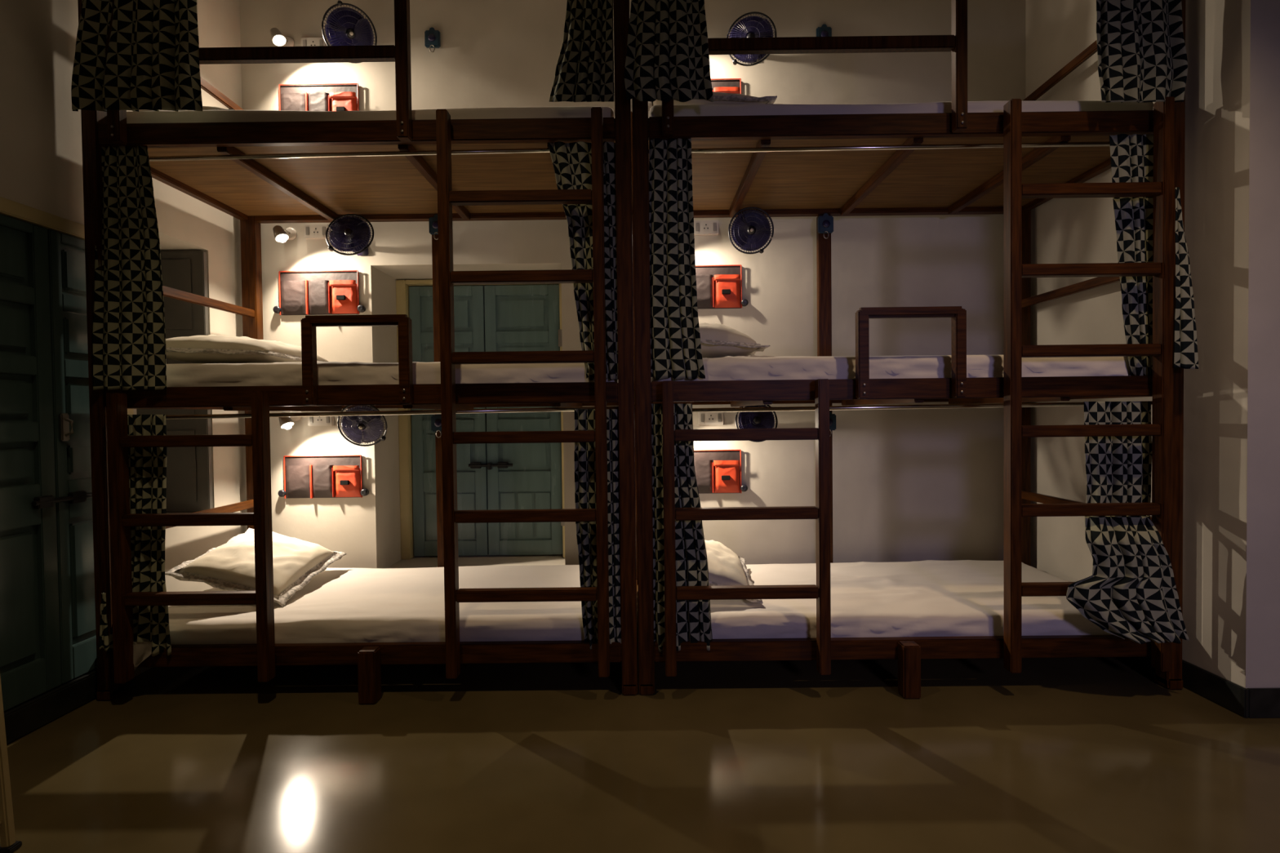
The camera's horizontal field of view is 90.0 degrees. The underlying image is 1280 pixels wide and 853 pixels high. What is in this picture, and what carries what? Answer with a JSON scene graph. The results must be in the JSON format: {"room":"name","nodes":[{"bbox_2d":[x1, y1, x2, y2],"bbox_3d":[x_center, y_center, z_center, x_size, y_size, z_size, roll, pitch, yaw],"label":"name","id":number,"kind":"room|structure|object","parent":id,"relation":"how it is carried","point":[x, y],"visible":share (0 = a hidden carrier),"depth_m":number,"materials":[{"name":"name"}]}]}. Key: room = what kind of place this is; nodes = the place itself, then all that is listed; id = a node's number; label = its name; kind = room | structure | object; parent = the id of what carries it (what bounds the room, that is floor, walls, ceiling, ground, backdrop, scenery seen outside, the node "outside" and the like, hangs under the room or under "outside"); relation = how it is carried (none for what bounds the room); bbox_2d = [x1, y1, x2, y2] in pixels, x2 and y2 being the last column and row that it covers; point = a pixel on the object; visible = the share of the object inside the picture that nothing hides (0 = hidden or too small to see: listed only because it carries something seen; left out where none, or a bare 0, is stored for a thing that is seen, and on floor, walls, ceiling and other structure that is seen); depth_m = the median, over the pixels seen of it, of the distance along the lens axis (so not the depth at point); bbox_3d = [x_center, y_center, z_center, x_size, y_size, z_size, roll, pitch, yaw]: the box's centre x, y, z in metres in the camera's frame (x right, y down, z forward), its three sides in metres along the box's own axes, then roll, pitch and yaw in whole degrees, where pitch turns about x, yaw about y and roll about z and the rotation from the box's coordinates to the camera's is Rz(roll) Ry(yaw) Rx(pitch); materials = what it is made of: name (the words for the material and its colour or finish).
{"room":"dormitory","nodes":[
{"label":"dormitory","id":0,"kind":"room"},
{"bbox_2d":[0,0,247,674],"bbox_3d":[-2.366,-0.652,0.316,0.540,3.450,6.300,-1,1,0],"label":"wall","id":1,"kind":"structure","parent":0,"point":[41,148],"depth_m":2.39,"materials":[{"name":"white paint"}]},
{"bbox_2d":[0,213,97,711],"bbox_3d":[-2.083,0.115,2.231,0.085,1.625,0.680,-1,1,0],"label":"door","id":2,"kind":"structure","parent":1,"relation":"in","point":[48,633],"depth_m":2.23,"materials":[{"name":"teal paint"}]},
{"bbox_2d":[4,668,126,745],"bbox_3d":[-2.311,0.985,2.248,0.520,0.100,0.700,-1,1,0],"label":"trim","id":3,"kind":"structure","parent":1,"relation":"attached to","point":[22,719],"depth_m":2.23,"materials":[{"name":"black wood"}]},
{"bbox_2d":[0,196,140,676],"bbox_3d":[-2.327,0.142,2.232,0.508,1.785,0.800,-1,1,0],"label":"trim","id":4,"kind":"structure","parent":1,"relation":"attached to","point":[10,208],"depth_m":2.23,"materials":[{"name":"beige paint"}]},
{"bbox_2d":[136,251,213,511],"bbox_3d":[-2.334,-0.212,2.877,0.495,1.264,0.461,-1,1,0],"label":"door","id":5,"kind":"structure","parent":1,"relation":"in","point":[188,469],"depth_m":3.08,"materials":[{"name":"grey paint"}]},
{"bbox_2d":[239,0,1025,568],"bbox_3d":[-0.024,-0.745,3.633,4.725,3.450,0.490,-1,1,0],"label":"wall","id":6,"kind":"structure","parent":0,"point":[909,485],"depth_m":3.39,"materials":[{"name":"white paint"}]},
{"bbox_2d":[270,27,294,46],"bbox_3d":[-1.842,-1.994,3.293,0.078,0.106,0.148,-1,1,0],"label":"reading lamp","id":7,"kind":"object","parent":6,"relation":"attached to","point":[278,39],"visible":0.97,"depth_m":3.25,"materials":[{"name":"beige plastic"}]},
{"bbox_2d":[272,225,297,242],"bbox_3d":[-1.840,-0.996,3.313,0.078,0.106,0.148,-1,1,0],"label":"reading lamp","id":8,"kind":"object","parent":6,"relation":"attached to","point":[281,235],"visible":1,"depth_m":3.27,"materials":[{"name":"beige plastic"}]},
{"bbox_2d":[278,411,302,429],"bbox_3d":[-1.822,-0.038,3.332,0.078,0.106,0.148,-1,1,0],"label":"reading lamp","id":9,"kind":"object","parent":6,"relation":"attached to","point":[286,423],"visible":0.68,"depth_m":3.28,"materials":[{"name":"beige plastic"}]},
{"bbox_2d":[301,36,327,46],"bbox_3d":[-1.706,-1.997,3.353,0.130,0.075,0.030,-1,1,0],"label":"board","id":10,"kind":"object","parent":6,"relation":"attached to","point":[320,41],"visible":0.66,"depth_m":3.34,"materials":[{"name":"beige plastic"}]},
{"bbox_2d":[302,40,306,46],"bbox_3d":[-1.750,-1.997,3.340,0.018,0.044,0.004,-1,1,0],"label":"switch","id":11,"kind":"object","parent":10,"relation":"attached to","point":[304,41],"depth_m":3.34,"materials":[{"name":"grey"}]},
{"bbox_2d":[319,39,323,45],"bbox_3d":[-1.663,-1.998,3.340,0.018,0.044,0.004,-1,1,0],"label":"switch","id":12,"kind":"object","parent":10,"relation":"attached to","point":[321,41],"depth_m":3.34,"materials":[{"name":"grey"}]},
{"bbox_2d":[303,223,330,239],"bbox_3d":[-1.702,-1.027,3.372,0.130,0.075,0.030,-1,1,0],"label":"board","id":13,"kind":"object","parent":6,"relation":"attached to","point":[311,231],"visible":0.96,"depth_m":3.36,"materials":[{"name":"beige plastic"}]},
{"bbox_2d":[305,226,309,235],"bbox_3d":[-1.745,-1.027,3.359,0.018,0.044,0.004,-1,1,0],"label":"switch","id":14,"kind":"object","parent":13,"relation":"attached to","point":[307,228],"depth_m":3.36,"materials":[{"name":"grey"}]},
{"bbox_2d":[322,226,325,235],"bbox_3d":[-1.659,-1.028,3.359,0.018,0.044,0.004,-1,1,0],"label":"switch","id":15,"kind":"object","parent":13,"relation":"attached to","point":[323,227],"depth_m":3.36,"materials":[{"name":"grey plastic"}]},
{"bbox_2d":[278,83,359,111],"bbox_3d":[-1.684,-1.686,3.354,0.480,0.226,0.040,-1,1,0],"label":"wall organizer","id":16,"kind":"object","parent":6,"relation":"attached to","point":[317,96],"depth_m":3.35,"materials":[{"name":"grey fabric"}]},
{"bbox_2d":[272,270,365,315],"bbox_3d":[-1.694,-0.707,3.373,0.482,0.231,0.040,-1,1,0],"label":"wall organizer","id":17,"kind":"object","parent":6,"relation":"attached to","point":[318,292],"depth_m":3.37,"materials":[{"name":"grey fabric"}]},
{"bbox_2d":[307,411,333,426],"bbox_3d":[-1.692,-0.040,3.391,0.130,0.075,0.030,-1,1,0],"label":"board","id":18,"kind":"object","parent":6,"relation":"attached to","point":[312,420],"visible":0.72,"depth_m":3.38,"materials":[{"name":"beige plastic"}]},
{"bbox_2d":[309,416,313,422],"bbox_3d":[-1.735,-0.040,3.379,0.018,0.044,0.004,-1,1,0],"label":"switch","id":19,"kind":"object","parent":18,"relation":"attached to","point":[311,418],"depth_m":3.38,"materials":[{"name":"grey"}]},
{"bbox_2d":[325,416,329,422],"bbox_3d":[-1.648,-0.041,3.379,0.018,0.044,0.004,-1,1,0],"label":"switch","id":20,"kind":"object","parent":18,"relation":"attached to","point":[327,418],"depth_m":3.38,"materials":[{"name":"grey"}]},
{"bbox_2d":[277,454,368,498],"bbox_3d":[-1.682,0.267,3.392,0.476,0.228,0.040,-1,1,0],"label":"wall organizer","id":21,"kind":"object","parent":6,"relation":"attached to","point":[311,477],"depth_m":3.39,"materials":[{"name":"grey fabric"}]},
{"bbox_2d":[321,0,377,62],"bbox_3d":[-1.454,-1.971,3.243,0.220,0.239,0.249,-1,1,0],"label":"wall fan","id":22,"kind":"object","parent":6,"relation":"attached to","point":[344,26],"visible":0.77,"depth_m":3.18,"materials":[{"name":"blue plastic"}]},
{"bbox_2d":[323,4,375,45],"bbox_3d":[-1.453,-1.969,3.207,0.211,0.229,0.170,-1,1,0],"label":"grille","id":23,"kind":"object","parent":22,"relation":"attached to","point":[344,26],"depth_m":3.18,"materials":[{"name":"blue metal"}]},
{"bbox_2d":[325,213,373,255],"bbox_3d":[-1.458,-0.967,3.278,0.234,0.226,0.218,-1,1,0],"label":"wall fan","id":24,"kind":"object","parent":6,"relation":"attached to","point":[349,233],"visible":1,"depth_m":3.21,"materials":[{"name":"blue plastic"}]},
{"bbox_2d":[337,404,387,446],"bbox_3d":[-1.386,-0.009,3.275,0.212,0.223,0.237,0,1,24],"label":"wall fan","id":25,"kind":"object","parent":6,"relation":"attached to","point":[359,429],"visible":0.91,"depth_m":3.23,"materials":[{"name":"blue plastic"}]},
{"bbox_2d":[424,26,440,52],"bbox_3d":[-1.086,-2.021,3.348,0.078,0.132,0.034,-1,1,0],"label":"hook block","id":26,"kind":"object","parent":6,"relation":"attached to","point":[432,37],"visible":1,"depth_m":3.34,"materials":[{"name":"blue plastic"}]},
{"bbox_2d":[395,279,564,559],"bbox_3d":[-0.911,-0.043,3.789,1.008,1.640,0.090,-1,1,0],"label":"trim","id":27,"kind":"structure","parent":6,"relation":"attached to","point":[402,286],"depth_m":3.75,"materials":[{"name":"beige paint"}]},
{"bbox_2d":[408,284,564,555],"bbox_3d":[-0.901,-0.032,3.782,0.908,1.600,0.085,-1,1,0],"label":"door","id":28,"kind":"structure","parent":6,"relation":"in","point":[500,317],"depth_m":3.80,"materials":[{"name":"teal paint"}]},
{"bbox_2d":[693,219,719,235],"bbox_3d":[0.347,-1.046,3.366,0.135,0.075,0.030,-1,1,0],"label":"board","id":29,"kind":"object","parent":6,"relation":"attached to","point":[700,228],"visible":0.94,"depth_m":3.35,"materials":[{"name":"beige plastic"}]},
{"bbox_2d":[695,222,699,231],"bbox_3d":[0.302,-1.045,3.353,0.018,0.044,0.004,-1,1,0],"label":"switch","id":30,"kind":"object","parent":29,"relation":"attached to","point":[697,224],"depth_m":3.35,"materials":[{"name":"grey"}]},
{"bbox_2d":[712,222,716,231],"bbox_3d":[0.392,-1.046,3.353,0.018,0.044,0.004,-1,1,0],"label":"switch","id":31,"kind":"object","parent":29,"relation":"attached to","point":[714,224],"depth_m":3.35,"materials":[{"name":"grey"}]},
{"bbox_2d":[697,412,724,425],"bbox_3d":[0.375,-0.046,3.385,0.135,0.075,0.030,-1,1,0],"label":"board","id":32,"kind":"object","parent":6,"relation":"attached to","point":[704,418],"visible":0.93,"depth_m":3.38,"materials":[{"name":"beige plastic"}]},
{"bbox_2d":[700,413,704,422],"bbox_3d":[0.330,-0.045,3.373,0.018,0.044,0.004,-1,1,0],"label":"switch","id":33,"kind":"object","parent":32,"relation":"attached to","point":[702,415],"depth_m":3.37,"materials":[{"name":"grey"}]},
{"bbox_2d":[717,413,721,422],"bbox_3d":[0.420,-0.046,3.373,0.018,0.044,0.004,-1,1,0],"label":"switch","id":34,"kind":"object","parent":32,"relation":"attached to","point":[719,415],"depth_m":3.37,"materials":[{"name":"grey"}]},
{"bbox_2d":[693,449,747,493],"bbox_3d":[0.329,0.240,3.386,0.480,0.233,0.040,-1,1,0],"label":"wall organizer","id":35,"kind":"object","parent":6,"relation":"attached to","point":[717,471],"depth_m":3.38,"materials":[{"name":"grey fabric"}]},
{"bbox_2d":[695,264,748,308],"bbox_3d":[0.329,-0.736,3.367,0.481,0.228,0.040,-1,1,0],"label":"wall organizer","id":36,"kind":"object","parent":6,"relation":"attached to","point":[717,286],"depth_m":3.36,"materials":[{"name":"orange fabric"}]},
{"bbox_2d":[711,78,741,93],"bbox_3d":[0.326,-1.710,3.348,0.476,0.223,0.040,-1,1,0],"label":"wall organizer","id":37,"kind":"object","parent":6,"relation":"attached to","point":[718,85],"depth_m":3.35,"materials":[{"name":"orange fabric"}]},
{"bbox_2d":[728,206,773,253],"bbox_3d":[0.557,-0.984,3.276,0.229,0.225,0.210,-1,1,0],"label":"wall fan","id":38,"kind":"object","parent":6,"relation":"attached to","point":[750,230],"visible":1,"depth_m":3.20,"materials":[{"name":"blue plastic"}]},
{"bbox_2d":[726,11,776,66],"bbox_3d":[0.543,-1.940,3.238,0.207,0.251,0.227,-1,1,-19],"label":"wall fan","id":39,"kind":"object","parent":6,"relation":"attached to","point":[752,26],"visible":0.62,"depth_m":3.19,"materials":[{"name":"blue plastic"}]},
{"bbox_2d":[735,404,777,442],"bbox_3d":[0.588,-0.029,3.294,0.216,0.211,0.211,-1,1,0],"label":"wall fan","id":40,"kind":"object","parent":6,"relation":"attached to","point":[747,420],"visible":0.6,"depth_m":3.22,"materials":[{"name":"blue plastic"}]},
{"bbox_2d":[736,404,776,428],"bbox_3d":[0.588,-0.027,3.222,0.209,0.204,0.066,-1,1,0],"label":"grille","id":41,"kind":"object","parent":40,"relation":"attached to","point":[747,420],"depth_m":3.22,"materials":[{"name":"blue metal"}]},
{"bbox_2d":[816,23,831,36],"bbox_3d":[0.962,-2.034,3.342,0.078,0.132,0.034,-1,1,0],"label":"hook block","id":42,"kind":"object","parent":6,"relation":"attached to","point":[823,31],"visible":0.44,"depth_m":3.33,"materials":[{"name":"blue plastic"}]},
{"bbox_2d":[0,616,1279,852],"bbox_3d":[1.048,1.079,0.541,6.285,0.100,6.700,-1,1,0],"label":"floor","id":43,"kind":"structure","parent":0,"point":[1080,754],"depth_m":1.94,"materials":[{"name":"tile"}]},
{"bbox_2d":[0,675,22,852],"bbox_3d":[-1.763,0.676,1.554,0.463,0.732,0.050,-1,1,0],"label":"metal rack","id":44,"kind":"object","parent":43,"relation":"on","point":[9,844],"visible":1,"depth_m":1.56,"materials":[{"name":"brown metal"}]},
{"bbox_2d":[77,0,638,704],"bbox_3d":[-1.053,-0.502,2.845,2.056,3.020,1.094,-1,1,0],"label":"bunk bed","id":45,"kind":"object","parent":43,"relation":"on","point":[402,169],"visible":0.89,"depth_m":2.37,"materials":[{"name":"brown wood"}]},
{"bbox_2d":[92,145,166,390],"bbox_3d":[-1.879,-0.590,2.367,0.269,0.914,0.071,-1,1,0],"label":"curtain","id":46,"kind":"object","parent":45,"relation":"hanging from","point":[129,333],"visible":0.99,"depth_m":2.36,"materials":[{"name":"fabric"}]},
{"bbox_2d":[99,414,171,656],"bbox_3d":[-1.875,0.405,2.362,0.242,0.900,0.094,-1,1,0],"label":"curtain","id":47,"kind":"object","parent":45,"relation":"hanging from","point":[147,465],"visible":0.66,"depth_m":2.38,"materials":[{"name":"fabric"}]},
{"bbox_2d":[71,0,202,111],"bbox_3d":[-1.824,-1.446,2.299,0.472,0.636,0.057,-1,1,0],"label":"curtain","id":48,"kind":"object","parent":45,"relation":"hanging from","point":[153,60],"visible":1,"depth_m":2.29,"materials":[{"name":"fabric"}]},
{"bbox_2d":[133,564,584,670],"bbox_3d":[-1.020,0.817,2.842,1.896,0.192,0.949,-1,1,0],"label":"mattress","id":49,"kind":"object","parent":45,"relation":"on","point":[337,605],"visible":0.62,"depth_m":2.52,"materials":[{"name":"white fabric"}]},
{"bbox_2d":[164,528,346,606],"bbox_3d":[-1.708,0.618,2.910,0.471,0.225,0.681,-1,1,-4],"label":"pillow","id":50,"kind":"object","parent":49,"relation":"on","point":[230,566],"visible":0.71,"depth_m":2.76,"materials":[{"name":"white fabric"}]},
{"bbox_2d":[126,106,614,123],"bbox_3d":[-1.043,-1.155,2.836,1.896,0.121,0.883,-1,1,0],"label":"mattress","id":51,"kind":"object","parent":45,"relation":"on","point":[162,116],"visible":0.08,"depth_m":2.40,"materials":[{"name":"white fabric"}]},
{"bbox_2d":[138,105,234,111],"bbox_3d":[-1.791,-1.267,2.803,0.441,0.105,0.641,-1,1,0],"label":"pillow","id":52,"kind":"object","parent":51,"relation":"on","point":[204,108],"visible":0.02,"depth_m":2.52,"materials":[{"name":"white fabric"}]},
{"bbox_2d":[166,361,617,386],"bbox_3d":[-1.032,-0.197,2.851,1.896,0.144,0.890,-1,1,0],"label":"mattress","id":53,"kind":"object","parent":45,"relation":"on","point":[329,373],"visible":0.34,"depth_m":2.42,"materials":[{"name":"white fabric"}]},
{"bbox_2d":[165,333,328,363],"bbox_3d":[-1.740,-0.327,2.821,0.578,0.141,0.677,-1,1,-3],"label":"pillow","id":54,"kind":"object","parent":53,"relation":"on","point":[210,348],"visible":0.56,"depth_m":2.56,"materials":[{"name":"white fabric"}]},
{"bbox_2d":[428,213,438,239],"bbox_3d":[-1.042,-1.022,3.282,0.078,0.132,0.035,-1,1,0],"label":"hook block","id":55,"kind":"object","parent":45,"relation":"attached to","point":[433,221],"visible":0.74,"depth_m":3.27,"materials":[{"name":"blue plastic"}]},
{"bbox_2d":[431,413,441,437],"bbox_3d":[-1.037,-0.007,3.302,0.078,0.132,0.035,-1,1,0],"label":"hook block","id":56,"kind":"object","parent":45,"relation":"attached to","point":[436,420],"visible":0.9,"depth_m":3.29,"materials":[{"name":"blue plastic"}]},
{"bbox_2d":[549,0,614,102],"bbox_3d":[-0.219,-1.503,2.364,0.245,0.619,0.037,-1,1,0],"label":"curtain","id":57,"kind":"object","parent":45,"relation":"hanging from","point":[584,68],"visible":1,"depth_m":2.36,"materials":[{"name":"fabric"}]},
{"bbox_2d":[548,141,617,380],"bbox_3d":[-0.201,-0.614,2.383,0.268,0.886,0.034,-1,1,-2],"label":"curtain","id":58,"kind":"object","parent":45,"relation":"hanging from","point":[571,162],"visible":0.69,"depth_m":2.38,"materials":[{"name":"fabric"}]},
{"bbox_2d":[573,408,621,649],"bbox_3d":[-0.156,0.383,2.402,0.173,0.898,0.041,-1,1,0],"label":"curtain","id":59,"kind":"object","parent":45,"relation":"hanging from","point":[584,462],"visible":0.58,"depth_m":2.40,"materials":[{"name":"fabric"}]},
{"bbox_2d":[631,0,1185,698],"bbox_3d":[1.008,-0.526,2.838,2.055,3.020,1.094,-1,1,0],"label":"bunk bed","id":60,"kind":"object","parent":43,"relation":"on","point":[1010,162],"visible":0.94,"depth_m":2.36,"materials":[{"name":"brown wood"}]},
{"bbox_2d":[624,0,713,102],"bbox_3d":[0.100,-1.451,2.283,0.317,0.603,0.036,-1,1,2],"label":"curtain","id":61,"kind":"object","parent":60,"relation":"hanging from","point":[668,56],"visible":1,"depth_m":2.28,"materials":[{"name":"fabric"}]},
{"bbox_2d":[648,137,705,379],"bbox_3d":[0.131,-0.622,2.383,0.216,0.897,0.031,-1,1,-2],"label":"curtain","id":62,"kind":"object","parent":60,"relation":"hanging from","point":[675,335],"visible":0.96,"depth_m":2.38,"materials":[{"name":"fabric"}]},
{"bbox_2d":[651,403,712,652],"bbox_3d":[0.154,0.376,2.398,0.227,0.926,0.046,-1,1,0],"label":"curtain","id":63,"kind":"object","parent":60,"relation":"hanging from","point":[693,617],"visible":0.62,"depth_m":2.39,"materials":[{"name":"fabric"}]},
{"bbox_2d":[817,213,833,238],"bbox_3d":[0.951,-1.025,3.276,0.078,0.132,0.035,-1,1,0],"label":"hook block","id":64,"kind":"object","parent":60,"relation":"attached to","point":[825,222],"visible":1,"depth_m":3.27,"materials":[{"name":"blue plastic"}]},
{"bbox_2d":[829,411,835,436],"bbox_3d":[0.971,-0.013,3.296,0.078,0.132,0.035,-1,1,0],"label":"hook block","id":65,"kind":"object","parent":60,"relation":"attached to","point":[832,416],"visible":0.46,"depth_m":3.29,"materials":[{"name":"blue plastic"}]},
{"bbox_2d":[651,355,1132,382],"bbox_3d":[0.995,-0.219,2.844,1.898,0.144,0.894,-1,1,0],"label":"mattress","id":66,"kind":"object","parent":60,"relation":"on","point":[753,367],"visible":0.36,"depth_m":2.41,"materials":[{"name":"white fabric"}]},
{"bbox_2d":[698,322,769,358],"bbox_3d":[0.250,-0.370,2.835,0.520,0.176,0.662,-1,1,0],"label":"pillow","id":67,"kind":"object","parent":66,"relation":"on","point":[717,340],"visible":0.28,"depth_m":2.57,"materials":[{"name":"white fabric"}]},
{"bbox_2d":[648,100,1153,116],"bbox_3d":[0.984,-1.179,2.830,1.898,0.118,0.883,-1,1,0],"label":"mattress","id":68,"kind":"object","parent":60,"relation":"on","point":[990,106],"visible":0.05,"depth_m":2.39,"materials":[{"name":"white fabric"}]},
{"bbox_2d":[648,91,777,117],"bbox_3d":[0.269,-1.303,2.766,0.510,0.128,0.651,-1,1,0],"label":"pillow","id":69,"kind":"object","parent":68,"relation":"on","point":[719,98],"visible":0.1,"depth_m":2.49,"materials":[{"name":"white fabric"}]},
{"bbox_2d":[710,560,1112,639],"bbox_3d":[1.006,0.756,2.864,1.898,0.131,0.892,-1,1,0],"label":"mattress","id":70,"kind":"object","parent":60,"relation":"on","point":[927,597],"visible":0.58,"depth_m":2.54,"materials":[{"name":"white fabric"}]},
{"bbox_2d":[704,539,763,604],"bbox_3d":[0.271,0.605,2.885,0.475,0.190,0.675,-1,1,4],"label":"pillow","id":71,"kind":"object","parent":70,"relation":"on","point":[726,567],"visible":0.37,"depth_m":2.72,"materials":[{"name":"white fabric"}]},
{"bbox_2d":[1066,401,1189,644],"bbox_3d":[1.732,0.337,2.332,0.432,0.859,0.176,-1,1,0],"label":"curtain","id":72,"kind":"object","parent":60,"relation":"hanging from","point":[1131,592],"visible":0.88,"depth_m":2.28,"materials":[{"name":"fabric"}]},
{"bbox_2d":[1096,0,1187,102],"bbox_3d":[1.782,-1.449,2.279,0.324,0.601,0.044,-1,1,0],"label":"curtain","id":73,"kind":"object","parent":60,"relation":"hanging from","point":[1142,54],"visible":1,"depth_m":2.27,"materials":[{"name":"fabric"}]},
{"bbox_2d":[1109,133,1198,375],"bbox_3d":[1.880,-0.630,2.349,0.260,0.902,0.097,0,1,35],"label":"curtain","id":74,"kind":"object","parent":60,"relation":"hanging from","point":[1131,156],"visible":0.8,"depth_m":2.37,"materials":[{"name":"fabric"}]},
{"bbox_2d":[1025,0,1279,688],"bbox_3d":[3.206,-0.766,2.806,2.340,3.450,1.345,-1,1,0],"label":"wall","id":75,"kind":"structure","parent":0,"point":[1231,465],"depth_m":2.27,"materials":[{"name":"white paint"}]},
{"bbox_2d":[1124,657,1279,718],"bbox_3d":[3.119,0.911,2.784,2.152,0.100,1.257,-1,1,0],"label":"baseboard","id":76,"kind":"structure","parent":75,"relation":"attached to","point":[1250,703],"depth_m":2.22,"materials":[{"name":"black wood"}]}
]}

